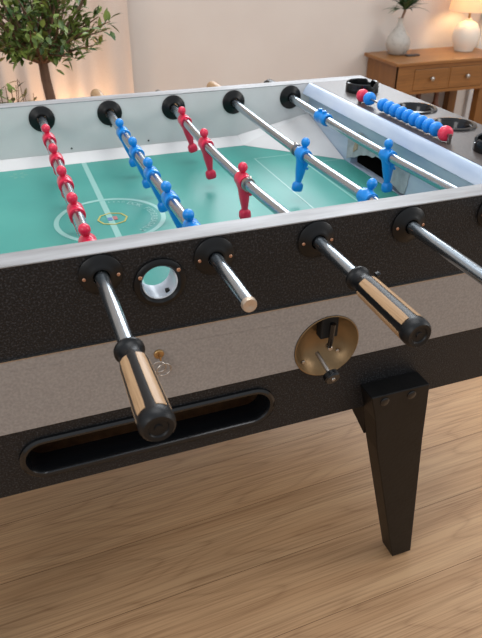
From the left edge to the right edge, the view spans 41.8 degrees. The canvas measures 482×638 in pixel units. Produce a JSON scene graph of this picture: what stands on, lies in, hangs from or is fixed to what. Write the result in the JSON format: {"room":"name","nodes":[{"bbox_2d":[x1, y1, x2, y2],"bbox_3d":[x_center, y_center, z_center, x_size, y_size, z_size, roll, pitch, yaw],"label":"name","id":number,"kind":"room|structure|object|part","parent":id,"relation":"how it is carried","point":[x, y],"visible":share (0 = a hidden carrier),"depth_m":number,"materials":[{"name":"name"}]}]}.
{"room":"common room","nodes":[
{"label":"common room","id":0,"kind":"room"},
{"bbox_2d":[0,376,481,637],"bbox_3d":[0.130,0.620,1.174,6.800,0.050,4.900,-11,34,-17],"label":"floor","id":1,"kind":"structure","parent":0,"point":[273,533],"depth_m":1.34,"materials":[{"name":"brown wood"}]},
{"bbox_2d":[0,79,27,103],"bbox_3d":[-0.681,-0.368,1.984,0.159,0.734,0.159,-11,34,-17],"label":"potted plant","id":2,"kind":"object","parent":1,"relation":"on","point":[9,86],"visible":0.09,"depth_m":1.81,"materials":[{"name":"green plant"}]},
{"bbox_2d":[8,81,36,101],"bbox_3d":[-0.856,-0.704,2.653,0.159,0.577,0.159,-11,34,-17],"label":"potted plant","id":3,"kind":"object","parent":1,"relation":"on","point":[25,90],"visible":0.09,"depth_m":2.54,"materials":[{"name":"green plant"}]},
{"bbox_2d":[0,0,122,99],"bbox_3d":[-0.655,-0.722,2.166,0.544,1.134,0.500,-23,39,-32],"label":"potted tree","id":4,"kind":"object","parent":1,"relation":"on","point":[29,37],"visible":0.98,"depth_m":2.00,"materials":[{"name":"green plant"}]},
{"bbox_2d":[0,75,481,555],"bbox_3d":[-0.245,0.019,1.315,1.480,0.807,0.890,-11,34,-17],"label":"foosball table","id":5,"kind":"object","parent":1,"relation":"on","point":[310,348],"visible":0.91,"depth_m":1.01,"materials":[{"name":"black laminate"}]},
{"bbox_2d":[37,115,175,441],"bbox_3d":[-0.267,-0.170,1.017,0.038,0.109,1.133,-11,34,-17],"label":"rod","id":6,"kind":"object","parent":5,"relation":"attached to","point":[155,419],"visible":0.9,"depth_m":0.64,"materials":[{"name":"silver metal"}]},
{"bbox_3d":[-0.095,0.065,0.607,0.035,0.035,0.129,-11,34,-17],"label":"handle","id":7,"kind":"part","parent":6,"relation":"part of","materials":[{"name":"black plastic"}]},
{"bbox_2d":[32,394,257,452],"bbox_3d":[-0.165,0.127,1.040,0.388,0.102,0.120,-11,34,-17],"label":"ball return slot","id":8,"kind":"object","parent":5,"relation":"on","point":[105,436],"depth_m":1.02,"materials":[{"name":"black plastic"}]},
{"bbox_3d":[-0.377,-0.335,1.517,1.480,0.367,0.035,-11,34,-17],"label":"panel","id":9,"kind":"part","parent":5,"relation":"part of","materials":[{"name":"white laminate"}]},
{"bbox_2d":[152,354,171,375],"bbox_3d":[-0.112,0.066,0.888,0.029,0.037,0.010,-11,34,-17],"label":"ring","id":10,"kind":"object","parent":5,"relation":"hanging from","point":[160,359],"visible":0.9,"depth_m":0.89,"materials":[{"name":"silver metal"}]},
{"bbox_2d":[90,89,256,311],"bbox_3d":[-0.170,-0.269,1.173,0.044,0.108,1.079,-11,34,-17],"label":"rod","id":11,"kind":"object","parent":5,"relation":"attached to","point":[168,200],"visible":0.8,"depth_m":1.01,"materials":[{"name":"silver metal"}]},
{"bbox_3d":[-0.349,-0.543,1.554,0.032,0.032,0.075,-11,34,-17],"label":"handle","id":12,"kind":"part","parent":11,"relation":"part of","materials":[{"name":"brown wood"}]},
{"bbox_3d":[-0.376,-0.491,1.417,1.480,0.002,0.037,-11,34,-17],"label":"rail","id":13,"kind":"part","parent":5,"relation":"part of","materials":[{"name":"metal"}]},
{"bbox_3d":[-0.113,-0.104,0.815,1.480,0.002,0.037,-11,34,-17],"label":"rail","id":14,"kind":"part","parent":5,"relation":"part of","materials":[{"name":"metal"}]},
{"bbox_3d":[-0.113,0.051,0.915,1.480,0.367,0.035,-11,34,-17],"label":"panel","id":15,"kind":"part","parent":5,"relation":"part of","materials":[{"name":"black laminate"}]},
{"bbox_2d":[156,90,431,346],"bbox_3d":[-0.006,-0.255,1.157,0.043,0.109,1.166,-11,34,-17],"label":"rod","id":16,"kind":"object","parent":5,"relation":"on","point":[414,330],"visible":0.97,"depth_m":0.81,"materials":[{"name":"silver metal"}]},
{"bbox_3d":[0.169,-0.017,0.736,0.035,0.035,0.139,-11,34,-17],"label":"handle","id":17,"kind":"part","parent":16,"relation":"part of","materials":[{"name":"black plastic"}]},
{"bbox_3d":[0.130,0.070,0.991,0.007,0.020,0.046,-14,35,-21],"label":"plunger rod","id":18,"kind":"part","parent":5,"relation":"part of","materials":[{"name":"silver metal"}]},
{"bbox_3d":[0.129,0.034,1.005,0.111,0.111,0.037,-11,34,-17],"label":"release dish","id":19,"kind":"part","parent":5,"relation":"part of","materials":[{"name":"brown metal"}]},
{"bbox_3d":[0.140,0.089,0.976,0.026,0.027,0.018,-11,34,-17],"label":"plunger knob","id":20,"kind":"part","parent":5,"relation":"part of","materials":[{"name":"black plastic"}]},
{"bbox_3d":[0.142,0.026,0.988,0.010,0.044,0.010,-11,34,-17],"label":"lever","id":21,"kind":"part","parent":5,"relation":"part of","materials":[{"name":"black plastic"}]},
{"bbox_2d":[207,81,481,284],"bbox_3d":[0.155,-0.241,1.133,0.043,0.108,1.369,-11,34,-17],"label":"rod","id":22,"kind":"object","parent":5,"relation":"attached to","point":[303,155],"visible":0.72,"depth_m":1.08,"materials":[{"name":"silver metal"}]},
{"bbox_3d":[-0.064,-0.591,1.632,0.032,0.032,0.075,-11,34,-17],"label":"handle","id":23,"kind":"part","parent":22,"relation":"part of","materials":[{"name":"brown wood"}]},
{"bbox_2d":[263,79,457,192],"bbox_3d":[0.248,-0.347,1.302,0.034,0.105,1.039,-11,34,-17],"label":"rod","id":24,"kind":"object","parent":5,"relation":"attached to","point":[389,158],"visible":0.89,"depth_m":1.23,"materials":[{"name":"silver metal"}]},
{"bbox_2d":[345,78,378,93],"bbox_3d":[0.286,-0.543,1.498,0.077,0.038,0.077,-11,34,-17],"label":"ashtray","id":25,"kind":"object","parent":5,"relation":"in","point":[354,85],"visible":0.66,"depth_m":1.48,"materials":[{"name":"black plastic"}]},
{"bbox_3d":[0.263,0.275,1.233,0.152,0.455,0.130,-11,34,-17],"label":"leg","id":26,"kind":"part","parent":5,"relation":"part of","materials":[{"name":"black paint"}]},
{"bbox_3d":[0.289,-0.392,1.290,0.022,0.025,0.725,-11,34,-17],"label":"moulding","id":27,"kind":"part","parent":5,"relation":"part of","materials":[{"name":"white plastic"}]},
{"bbox_2d":[472,133,481,153],"bbox_3d":[0.451,-0.302,1.122,0.077,0.038,0.077,-11,34,-17],"label":"ashtray","id":28,"kind":"object","parent":5,"relation":"in","point":[477,143],"visible":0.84,"depth_m":1.11,"materials":[{"name":"black plastic"}]},
{"bbox_2d":[364,47,481,124],"bbox_3d":[0.967,-1.090,3.298,0.625,0.547,0.316,-11,34,-17],"label":"console table","id":29,"kind":"object","parent":1,"relation":"on","point":[447,70],"visible":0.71,"depth_m":3.09,"materials":[{"name":"brown wood"}]},
{"bbox_3d":[0.700,-1.204,3.120,0.016,0.134,0.283,-11,34,-17],"label":"panel","id":30,"kind":"part","parent":29,"relation":"part of","materials":[{"name":"brown wood"}]},
{"bbox_2d":[386,17,409,54],"bbox_3d":[0.775,-1.387,3.100,0.120,0.165,0.120,-11,34,-17],"label":"vase","id":31,"kind":"object","parent":29,"relation":"on","point":[398,40],"visible":1,"depth_m":3.07,"materials":[{"name":"ceramic"}]},
{"bbox_2d":[383,0,428,17],"bbox_3d":[0.790,-1.486,3.045,0.243,0.176,0.167,-11,34,-17],"label":"sprig","id":32,"kind":"object","parent":31,"relation":"in","point":[406,4],"visible":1,"depth_m":3.02,"materials":[{"name":"green plant"}]},
{"bbox_2d":[405,54,419,56],"bbox_3d":[0.844,-1.299,3.111,0.070,0.006,0.028,-11,34,-17],"label":"remote control","id":33,"kind":"object","parent":29,"relation":"on","point":[408,55],"visible":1,"depth_m":3.11,"materials":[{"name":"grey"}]},
{"bbox_3d":[0.883,-1.214,3.142,0.193,0.097,0.214,-11,34,-17],"label":"drawer","id":34,"kind":"part","parent":29,"relation":"part of","materials":[{"name":"brown wood"}]},
{"bbox_2d":[431,92,440,107],"bbox_3d":[1.015,-1.107,3.315,0.101,0.225,0.101,-11,34,-17],"label":"bottle","id":35,"kind":"object","parent":29,"relation":"on","point":[436,94],"visible":0.28,"depth_m":3.28,"materials":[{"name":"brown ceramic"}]},
{"bbox_3d":[1.012,-1.186,3.095,0.581,0.134,0.017,-11,34,-17],"label":"frame","id":36,"kind":"part","parent":29,"relation":"part of","materials":[{"name":"brown wood"}]},
{"bbox_3d":[1.143,-1.132,3.505,0.050,0.396,0.045,-11,34,-17],"label":"leg","id":37,"kind":"part","parent":29,"relation":"part of","materials":[{"name":"brown wood"}]},
{"bbox_3d":[1.075,-1.252,3.202,0.193,0.097,0.214,-11,34,-17],"label":"drawer","id":38,"kind":"part","parent":29,"relation":"part of","materials":[{"name":"brown wood"}]},
{"bbox_2d":[449,0,481,51],"bbox_3d":[1.143,-1.530,3.151,0.210,0.355,0.210,-11,34,-17],"label":"table lamp","id":39,"kind":"object","parent":29,"relation":"on","point":[466,34],"visible":1,"depth_m":3.15,"materials":[{"name":"beige ceramic"}]},
{"bbox_3d":[1.144,-1.608,3.101,0.210,0.170,0.210,-11,34,-17],"label":"lamp shade","id":40,"kind":"part","parent":39,"relation":"part of","materials":[{"name":"beige fabric"}]},
{"bbox_3d":[1.231,-1.017,3.326,0.070,0.396,0.045,-11,34,-17],"label":"leg","id":41,"kind":"part","parent":29,"relation":"part of","materials":[{"name":"brown wood"}]},
{"bbox_2d":[127,0,481,115],"bbox_3d":[-0.726,-1.885,2.345,6.800,2.900,0.120,-11,34,-17],"label":"wall","id":42,"kind":"structure","parent":0,"point":[175,44],"depth_m":3.00,"materials":[{"name":"paint"}]},
{"bbox_2d":[0,0,133,103],"bbox_3d":[-1.425,-1.518,2.118,2.020,2.480,0.054,-11,34,-17],"label":"curtain","id":43,"kind":"object","parent":42,"relation":"hanging from","point":[109,70],"visible":0.22,"depth_m":2.71,"materials":[{"name":"fabric"}]},
{"bbox_2d":[462,14,481,118],"bbox_3d":[1.315,-1.985,3.083,0.100,2.110,0.024,-11,34,-17],"label":"trim","id":44,"kind":"structure","parent":42,"relation":"attached to","point":[469,94],"depth_m":3.53,"materials":[{"name":"white laminate"}]}
]}

